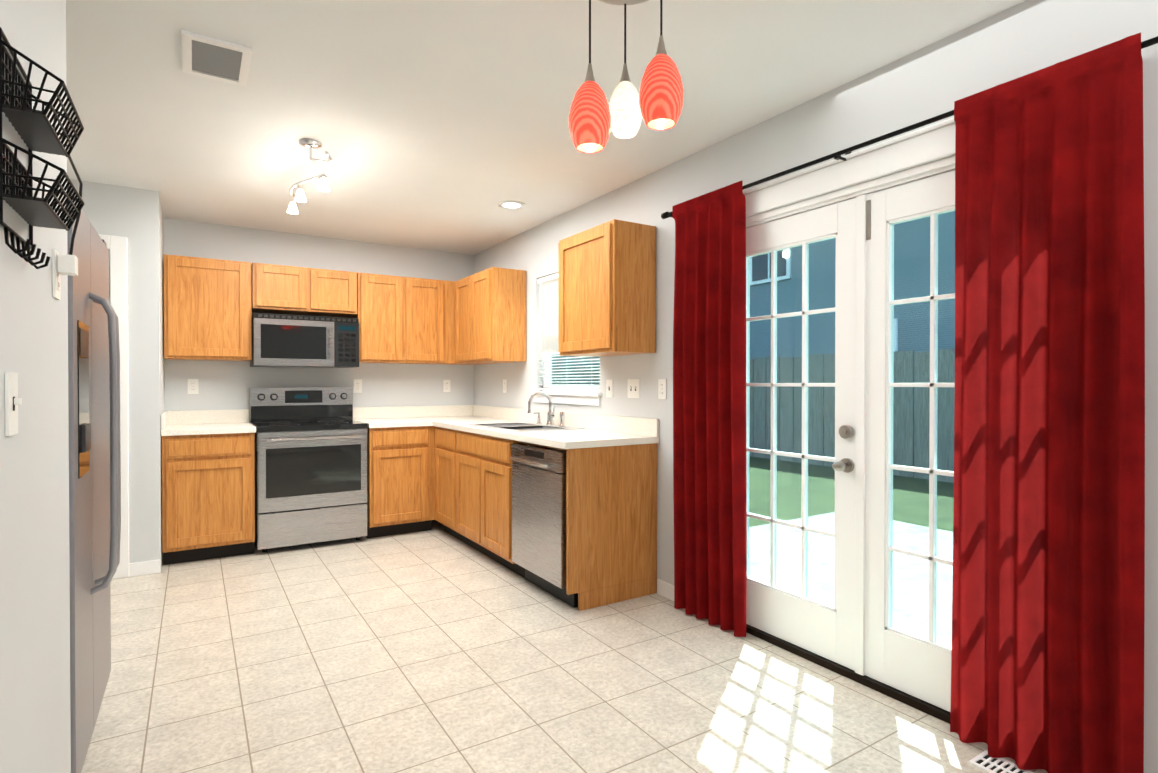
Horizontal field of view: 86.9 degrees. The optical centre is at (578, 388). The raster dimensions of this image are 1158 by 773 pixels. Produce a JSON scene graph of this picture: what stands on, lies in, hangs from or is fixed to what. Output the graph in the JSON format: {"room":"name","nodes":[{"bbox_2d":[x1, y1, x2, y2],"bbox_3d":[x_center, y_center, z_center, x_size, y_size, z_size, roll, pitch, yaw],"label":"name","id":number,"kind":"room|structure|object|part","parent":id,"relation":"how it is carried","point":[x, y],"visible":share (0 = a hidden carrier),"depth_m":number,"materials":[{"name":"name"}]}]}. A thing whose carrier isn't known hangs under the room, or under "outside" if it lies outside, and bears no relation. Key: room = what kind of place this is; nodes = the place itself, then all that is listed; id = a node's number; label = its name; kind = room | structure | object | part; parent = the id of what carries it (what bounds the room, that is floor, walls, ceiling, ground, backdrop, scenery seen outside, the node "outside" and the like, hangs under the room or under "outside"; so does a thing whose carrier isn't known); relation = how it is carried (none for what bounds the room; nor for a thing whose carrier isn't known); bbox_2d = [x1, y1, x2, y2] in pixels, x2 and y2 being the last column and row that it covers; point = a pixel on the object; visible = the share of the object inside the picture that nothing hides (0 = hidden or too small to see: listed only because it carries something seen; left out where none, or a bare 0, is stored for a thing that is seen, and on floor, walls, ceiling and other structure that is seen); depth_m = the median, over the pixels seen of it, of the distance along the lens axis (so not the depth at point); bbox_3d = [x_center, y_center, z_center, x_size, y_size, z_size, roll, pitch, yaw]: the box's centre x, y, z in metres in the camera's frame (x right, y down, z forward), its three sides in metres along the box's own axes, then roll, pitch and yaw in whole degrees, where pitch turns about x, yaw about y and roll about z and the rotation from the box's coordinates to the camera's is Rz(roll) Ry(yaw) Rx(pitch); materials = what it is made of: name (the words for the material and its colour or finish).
{"room":"kitchen","nodes":[
{"label":"kitchen","id":0,"kind":"room"},
{"bbox_2d":[0,0,70,772],"bbox_3d":[-2.159,-0.016,0.731,2.300,2.460,0.720,0,1,-32],"label":"wall block","id":1,"kind":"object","parent":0,"point":[35,724],"visible":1,"depth_m":1.31,"materials":[{"name":"paint"}]},
{"bbox_2d":[5,372,21,435],"bbox_3d":[-1.039,0.028,1.127,0.016,0.115,0.070,0,1,-32],"label":"light switch","id":2,"kind":"object","parent":1,"relation":"attached to","point":[13,401],"visible":1,"depth_m":1.11,"materials":[{"name":"white plastic"}]},
{"bbox_2d":[0,27,83,268],"bbox_3d":[-1.032,-0.435,1.181,0.090,0.386,0.242,0,1,-32],"label":"wire basket","id":3,"kind":"object","parent":1,"relation":"attached to","point":[35,129],"visible":1,"depth_m":1.13,"materials":[{"name":"black metal"}]},
{"bbox_2d":[52,155,82,299],"bbox_3d":[-1.196,-0.375,1.415,0.062,0.310,0.295,0,1,-32],"label":"outlet","id":4,"kind":"object","parent":1,"relation":"attached to","point":[63,264],"visible":0.85,"depth_m":1.49,"materials":[{"name":"white plastic"}]},
{"bbox_3d":[-1.189,-0.406,1.412,0.055,0.248,0.282,0,1,-32],"label":"plug cord","id":5,"kind":"part","parent":4,"relation":"part of","materials":[{"name":"white plastic"}]},
{"bbox_2d":[67,179,160,562],"bbox_3d":[-3.298,-0.039,3.642,1.320,2.460,0.120,0,1,-32],"label":"wall","id":6,"kind":"structure","parent":0,"point":[131,214],"depth_m":3.89,"materials":[{"name":"paint"}]},
{"bbox_2d":[98,234,128,578],"bbox_3d":[-3.289,0.120,3.639,0.984,2.142,0.138,0,1,-32],"label":"door frame","id":7,"kind":"structure","parent":6,"relation":"attached to","point":[116,246],"depth_m":3.83,"materials":[{"name":"white"}]},
{"bbox_2d":[159,196,163,566],"bbox_3d":[-2.988,-0.044,4.275,0.120,2.460,0.620,0,1,-32],"label":"wall","id":8,"kind":"structure","parent":0,"point":[162,311],"depth_m":4.24,"materials":[{"name":"paint"}]},
{"bbox_2d":[161,412,168,427],"bbox_3d":[-2.911,0.221,4.291,0.018,0.102,0.637,0,1,-32],"label":"backsplash","id":9,"kind":"structure","parent":8,"relation":"attached to","point":[165,416],"depth_m":4.20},
{"bbox_2d":[163,218,473,422],"bbox_3d":[-2.140,-0.052,5.247,2.590,2.460,0.120,0,1,-32],"label":"wall","id":10,"kind":"structure","parent":0,"point":[225,385],"depth_m":5.11,"materials":[{"name":"paint"}]},
{"bbox_2d":[188,379,198,393],"bbox_3d":[-2.946,-0.017,4.663,0.070,0.115,0.007,0,1,-32],"label":"outlet","id":11,"kind":"object","parent":10,"relation":"attached to","point":[193,387],"visible":1,"depth_m":4.66,"materials":[{"name":"white plastic"}]},
{"bbox_2d":[164,254,255,360],"bbox_3d":[-2.775,-0.584,4.577,0.547,0.734,0.319,0,1,-32],"label":"upper cabinet","id":12,"kind":"object","parent":10,"relation":"attached to","point":[212,305],"depth_m":4.45,"materials":[{"name":"brown wood"}]},
{"bbox_2d":[252,263,319,315],"bbox_3d":[-2.346,-0.781,4.847,0.454,0.344,0.319,0,1,-32],"label":"upper cabinet","id":13,"kind":"object","parent":10,"relation":"attached to","point":[278,289],"depth_m":4.73,"materials":[{"name":"brown wood"}]},
{"bbox_2d":[250,313,358,367],"bbox_3d":[-2.187,-0.373,4.885,0.755,0.394,0.433,0,1,-32],"label":"over-the-range microwave","id":14,"kind":"object","parent":13,"relation":"attached to","point":[282,340],"visible":1,"depth_m":4.73,"materials":[{"name":"silver metal"}]},
{"bbox_2d":[169,405,472,423],"bbox_3d":[-2.051,0.213,5.220,2.464,0.102,0.018,0,1,-32],"label":"backsplash","id":15,"kind":"structure","parent":10,"relation":"attached to","point":[201,416],"depth_m":5.30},
{"bbox_2d":[316,269,359,317],"bbox_3d":[-2.082,-0.783,5.013,0.440,0.344,0.319,0,1,-32],"label":"upper cabinet","id":16,"kind":"object","parent":10,"relation":"attached to","point":[339,290],"depth_m":4.94,"materials":[{"name":"brown wood"}]},
{"bbox_2d":[354,379,361,392],"bbox_3d":[-1.922,-0.022,5.309,0.070,0.115,0.007,0,1,-32],"label":"outlet","id":17,"kind":"object","parent":10,"relation":"attached to","point":[357,385],"visible":1,"depth_m":5.31,"materials":[{"name":"white plastic"}]},
{"bbox_2d":[356,273,415,363],"bbox_3d":[-1.700,-0.589,5.256,0.450,0.734,0.319,0,1,-32],"label":"upper cabinet","id":18,"kind":"object","parent":10,"relation":"attached to","point":[387,316],"depth_m":5.14,"materials":[{"name":"brown wood"}]},
{"bbox_2d":[416,278,451,364],"bbox_3d":[-1.410,-0.591,5.438,0.537,0.734,0.319,0,1,-32],"label":"upper cabinet","id":19,"kind":"object","parent":10,"relation":"attached to","point":[433,297],"depth_m":5.35,"materials":[{"name":"brown wood"}]},
{"bbox_2d":[443,380,449,391],"bbox_3d":[-1.242,-0.026,5.738,0.070,0.115,0.007,0,1,-32],"label":"outlet","id":20,"kind":"object","parent":10,"relation":"attached to","point":[446,385],"visible":1,"depth_m":5.73,"materials":[{"name":"white plastic"}]},
{"bbox_2d":[66,0,1025,254],"bbox_3d":[-1.014,-1.281,1.313,5.110,0.060,7.960,0,1,-32],"label":"ceiling","id":21,"kind":"structure","parent":0,"point":[440,125],"depth_m":2.61,"materials":[{"name":"paint"}]},
{"bbox_2d":[181,30,251,86],"bbox_3d":[-1.384,-1.253,2.333,0.220,0.012,0.320,0,1,-32],"label":"ceiling vent","id":22,"kind":"object","parent":21,"relation":"in","point":[214,58],"visible":0.96,"depth_m":2.31,"materials":[{"name":"white metal"}]},
{"bbox_2d":[287,138,338,213],"bbox_3d":[-1.527,-1.177,3.444,0.183,0.180,0.957,0,1,-32],"label":"track light","id":23,"kind":"object","parent":21,"relation":"attached to","point":[332,169],"visible":0.98,"depth_m":3.31,"materials":[{"name":"silver metal"}]},
{"bbox_2d":[498,200,524,208],"bbox_3d":[-0.466,-1.269,4.224,0.190,0.008,0.190,0,1,-32],"label":"recessed light","id":24,"kind":"object","parent":21,"relation":"in","point":[510,204],"visible":1,"depth_m":4.21,"materials":[{"name":"white"}]},
{"bbox_2d":[569,0,683,152],"bbox_3d":[0.148,-0.992,1.825,0.296,0.526,0.320,0,1,-32],"label":"pendant light","id":25,"kind":"object","parent":21,"relation":"hanging from","point":[655,103],"visible":1,"depth_m":1.80,"materials":[{"name":"red glass"}]},
{"bbox_2d":[81,520,1047,772],"bbox_3d":[-1.014,1.239,1.333,5.110,0.060,7.960,0,1,-32],"label":"floor","id":26,"kind":"structure","parent":0,"point":[437,648],"depth_m":2.48,"materials":[{"name":"tile"}]},
{"bbox_2d":[67,186,120,772],"bbox_3d":[-1.876,0.316,1.858,0.778,1.747,0.836,0,1,-32],"label":"refrigerator","id":27,"kind":"object","parent":26,"relation":"on","point":[94,453],"visible":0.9,"depth_m":1.94,"materials":[{"name":"silver metal"}]},
{"bbox_2d":[161,432,255,564],"bbox_3d":[-2.681,0.746,4.428,0.543,0.876,0.619,0,1,-32],"label":"base cabinet","id":28,"kind":"object","parent":26,"relation":"on","point":[208,478],"depth_m":4.17,"materials":[{"name":"brown wood"}]},
{"bbox_2d":[161,424,255,431],"bbox_3d":[-2.686,0.289,4.438,0.555,0.038,0.665,0,1,-32],"label":"countertop","id":29,"kind":"structure","parent":28,"relation":"on","point":[172,427],"depth_m":4.28,"materials":[{"name":"white stone"}]},
{"bbox_2d":[250,387,367,551],"bbox_3d":[-2.101,0.587,4.759,0.769,1.190,0.717,0,1,-32],"label":"range","id":30,"kind":"object","parent":26,"relation":"on","point":[310,464],"visible":1,"depth_m":4.55,"materials":[{"name":"silver metal"}]},
{"bbox_2d":[365,424,428,537],"bbox_3d":[-1.589,0.741,5.117,0.459,0.876,0.619,0,1,-32],"label":"base cabinet","id":31,"kind":"object","parent":26,"relation":"on","point":[397,454],"depth_m":4.86,"materials":[{"name":"brown wood"}]},
{"bbox_2d":[355,416,496,427],"bbox_3d":[-1.317,0.283,5.302,1.135,0.038,0.665,0,1,-32],"label":"countertop","id":32,"kind":"structure","parent":31,"relation":"on","point":[388,419],"depth_m":5.23,"materials":[{"name":"white stone"}]},
{"bbox_2d":[433,424,528,535],"bbox_3d":[-0.810,0.742,4.963,0.609,0.876,0.510,0,1,-32],"label":"base cabinet","id":33,"kind":"object","parent":26,"relation":"on","point":[449,467],"depth_m":4.73,"materials":[{"name":"brown wood"}]},
{"bbox_2d":[433,420,536,431],"bbox_3d":[-0.763,0.286,4.893,0.635,0.038,0.617,0,1,-32],"label":"countertop","id":34,"kind":"structure","parent":33,"relation":"on","point":[457,425],"depth_m":4.62,"materials":[{"name":"white stone"}]},
{"bbox_2d":[469,422,584,431],"bbox_3d":[-0.385,0.352,4.323,0.510,0.176,0.800,0,1,-32],"label":"sink","id":35,"kind":"object","parent":34,"relation":"in","point":[515,426],"depth_m":4.31,"materials":[{"name":"silver metal"}]},
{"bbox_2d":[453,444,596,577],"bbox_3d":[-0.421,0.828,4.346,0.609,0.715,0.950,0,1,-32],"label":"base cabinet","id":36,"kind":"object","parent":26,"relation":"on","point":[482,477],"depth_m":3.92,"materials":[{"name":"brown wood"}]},
{"bbox_2d":[505,428,658,447],"bbox_3d":[-0.001,0.295,3.684,0.635,0.038,0.740,0,1,-32],"label":"countertop","id":37,"kind":"structure","parent":36,"relation":"on","point":[556,437],"depth_m":3.49,"materials":[{"name":"white stone"}]},
{"bbox_2d":[527,392,564,425],"bbox_3d":[-0.273,0.143,4.391,0.216,0.241,0.381,0,1,-32],"label":"faucet","id":38,"kind":"object","parent":37,"relation":"on","point":[550,415],"depth_m":4.40,"materials":[{"name":"silver metal"}]},
{"bbox_2d":[510,443,577,607],"bbox_3d":[-0.026,0.762,3.658,0.655,0.850,0.595,0,1,-32],"label":"dishwasher","id":39,"kind":"object","parent":26,"relation":"on","point":[539,514],"visible":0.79,"depth_m":3.46,"materials":[{"name":"silver metal"}]},
{"bbox_2d":[969,750,1033,772],"bbox_3d":[1.380,1.201,1.867,0.110,0.005,0.300,0,1,-32],"label":"floor vent","id":40,"kind":"object","parent":26,"relation":"in","point":[984,760],"visible":0.92,"depth_m":1.95,"materials":[{"name":"white metal"}]},
{"bbox_2d":[474,0,1157,772],"bbox_3d":[1.097,-0.032,2.654,0.120,2.460,7.960,0,1,-32],"label":"wall","id":41,"kind":"structure","parent":0,"point":[1004,46],"depth_m":2.54,"materials":[{"name":"paint"}]},
{"bbox_2d":[452,278,463,364],"bbox_3d":[-0.861,-0.590,5.333,0.320,0.734,0.483,0,1,-32],"label":"upper cabinet","id":42,"kind":"object","parent":41,"relation":"attached to","point":[457,286],"depth_m":5.37,"materials":[{"name":"brown wood"}]},
{"bbox_2d":[464,267,525,364],"bbox_3d":[-0.682,-0.588,5.050,0.320,0.734,0.457,0,1,-32],"label":"upper cabinet","id":43,"kind":"object","parent":41,"relation":"attached to","point":[494,297],"depth_m":4.89,"materials":[{"name":"brown wood"}]},
{"bbox_2d":[503,379,506,392],"bbox_3d":[-0.643,-0.022,5.293,0.007,0.115,0.070,0,1,-32],"label":"outlet","id":44,"kind":"object","parent":41,"relation":"attached to","point":[504,385],"visible":1,"depth_m":5.28,"materials":[{"name":"white plastic"}]},
{"bbox_2d":[530,273,601,405],"bbox_3d":[-0.068,-0.377,4.462,0.150,0.973,0.955,0,1,-32],"label":"window","id":45,"kind":"structure","parent":41,"relation":"in","point":[548,348],"depth_m":4.63,"materials":[{"name":"white"}]},
{"bbox_2d":[473,405,658,435],"bbox_3d":[-0.277,0.217,4.700,0.018,0.102,2.754,0,1,-32],"label":"backsplash","id":46,"kind":"structure","parent":41,"relation":"attached to","point":[643,426],"depth_m":4.25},
{"bbox_2d":[558,219,655,356],"bbox_3d":[0.154,-0.577,3.724,0.319,0.735,0.604,0,1,-32],"label":"upper cabinet","id":47,"kind":"object","parent":41,"relation":"attached to","point":[606,288],"visible":1,"depth_m":3.51,"materials":[{"name":"brown wood"}]},
{"bbox_2d":[606,379,612,396],"bbox_3d":[0.194,-0.002,3.958,0.016,0.115,0.070,0,1,-32],"label":"light switch","id":48,"kind":"object","parent":41,"relation":"attached to","point":[609,388],"visible":1,"depth_m":3.96,"materials":[{"name":"white plastic"}]},
{"bbox_2d":[628,379,639,397],"bbox_3d":[0.330,0.000,3.742,0.016,0.115,0.116,0,1,-32],"label":"light switch","id":49,"kind":"object","parent":41,"relation":"attached to","point":[633,388],"visible":1,"depth_m":3.74,"materials":[{"name":"white plastic"}]},
{"bbox_2d":[658,379,666,398],"bbox_3d":[0.479,0.002,3.513,0.007,0.115,0.070,0,1,-32],"label":"outlet","id":50,"kind":"object","parent":41,"relation":"attached to","point":[662,388],"visible":1,"depth_m":3.51,"materials":[{"name":"white plastic"}]},
{"bbox_2d":[657,579,673,600],"bbox_3d":[0.559,1.150,3.392,0.012,0.085,0.385,0,1,-32],"label":"baseboard","id":51,"kind":"structure","parent":41,"relation":"attached to","point":[665,589],"depth_m":3.49,"materials":[{"name":"white"}]},
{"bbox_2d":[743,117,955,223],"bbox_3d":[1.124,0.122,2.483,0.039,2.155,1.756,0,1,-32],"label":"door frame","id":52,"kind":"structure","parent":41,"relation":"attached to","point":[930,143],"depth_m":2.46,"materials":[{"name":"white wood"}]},
{"bbox_2d":[746,164,954,723],"bbox_3d":[1.169,0.186,2.512,0.212,2.028,1.556,0,1,-32],"label":"french door","id":53,"kind":"structure","parent":41,"relation":"in","point":[853,633],"depth_m":2.48,"materials":[{"name":"white wood"}]},
{"bbox_2d":[661,32,1157,772],"bbox_3d":[1.062,0.103,2.488,0.116,2.170,2.189,0,1,-32],"label":"curtain","id":54,"kind":"object","parent":41,"relation":"attached to","point":[1047,664],"visible":1,"depth_m":1.91,"materials":[{"name":"red fabric"}]},
{"label":"outside","id":55,"kind":"structure","parent":0,"visible":0},
{"bbox_2d":[749,456,953,531],"bbox_3d":[17.494,1.308,16.718,42.609,0.160,60.000,0,1,-32],"label":"ground","id":56,"kind":"structure","parent":55,"point":[949,503],"depth_m":7.51,"materials":[{"name":"green plant"}]},
{"bbox_2d":[552,348,954,482],"bbox_3d":[3.586,0.344,10.895,0.060,1.860,27.000,0,1,-32],"label":"fence","id":57,"kind":"object","parent":56,"relation":"on","point":[824,425],"depth_m":10.04,"materials":[{"name":"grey wood"}]},
{"bbox_2d":[552,211,954,366],"bbox_3d":[8.005,-2.082,15.436,7.800,6.640,26.800,0,1,-32],"label":"house","id":58,"kind":"structure","parent":56,"relation":"on","point":[830,268],"depth_m":13.05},
{"bbox_2d":[749,512,952,645],"bbox_3d":[2.533,1.278,3.322,3.008,0.109,4.500,0,1,-32],"label":"patio","id":59,"kind":"structure","parent":56,"relation":"on","point":[824,543],"depth_m":4.16,"materials":[{"name":"concrete"}]}
]}

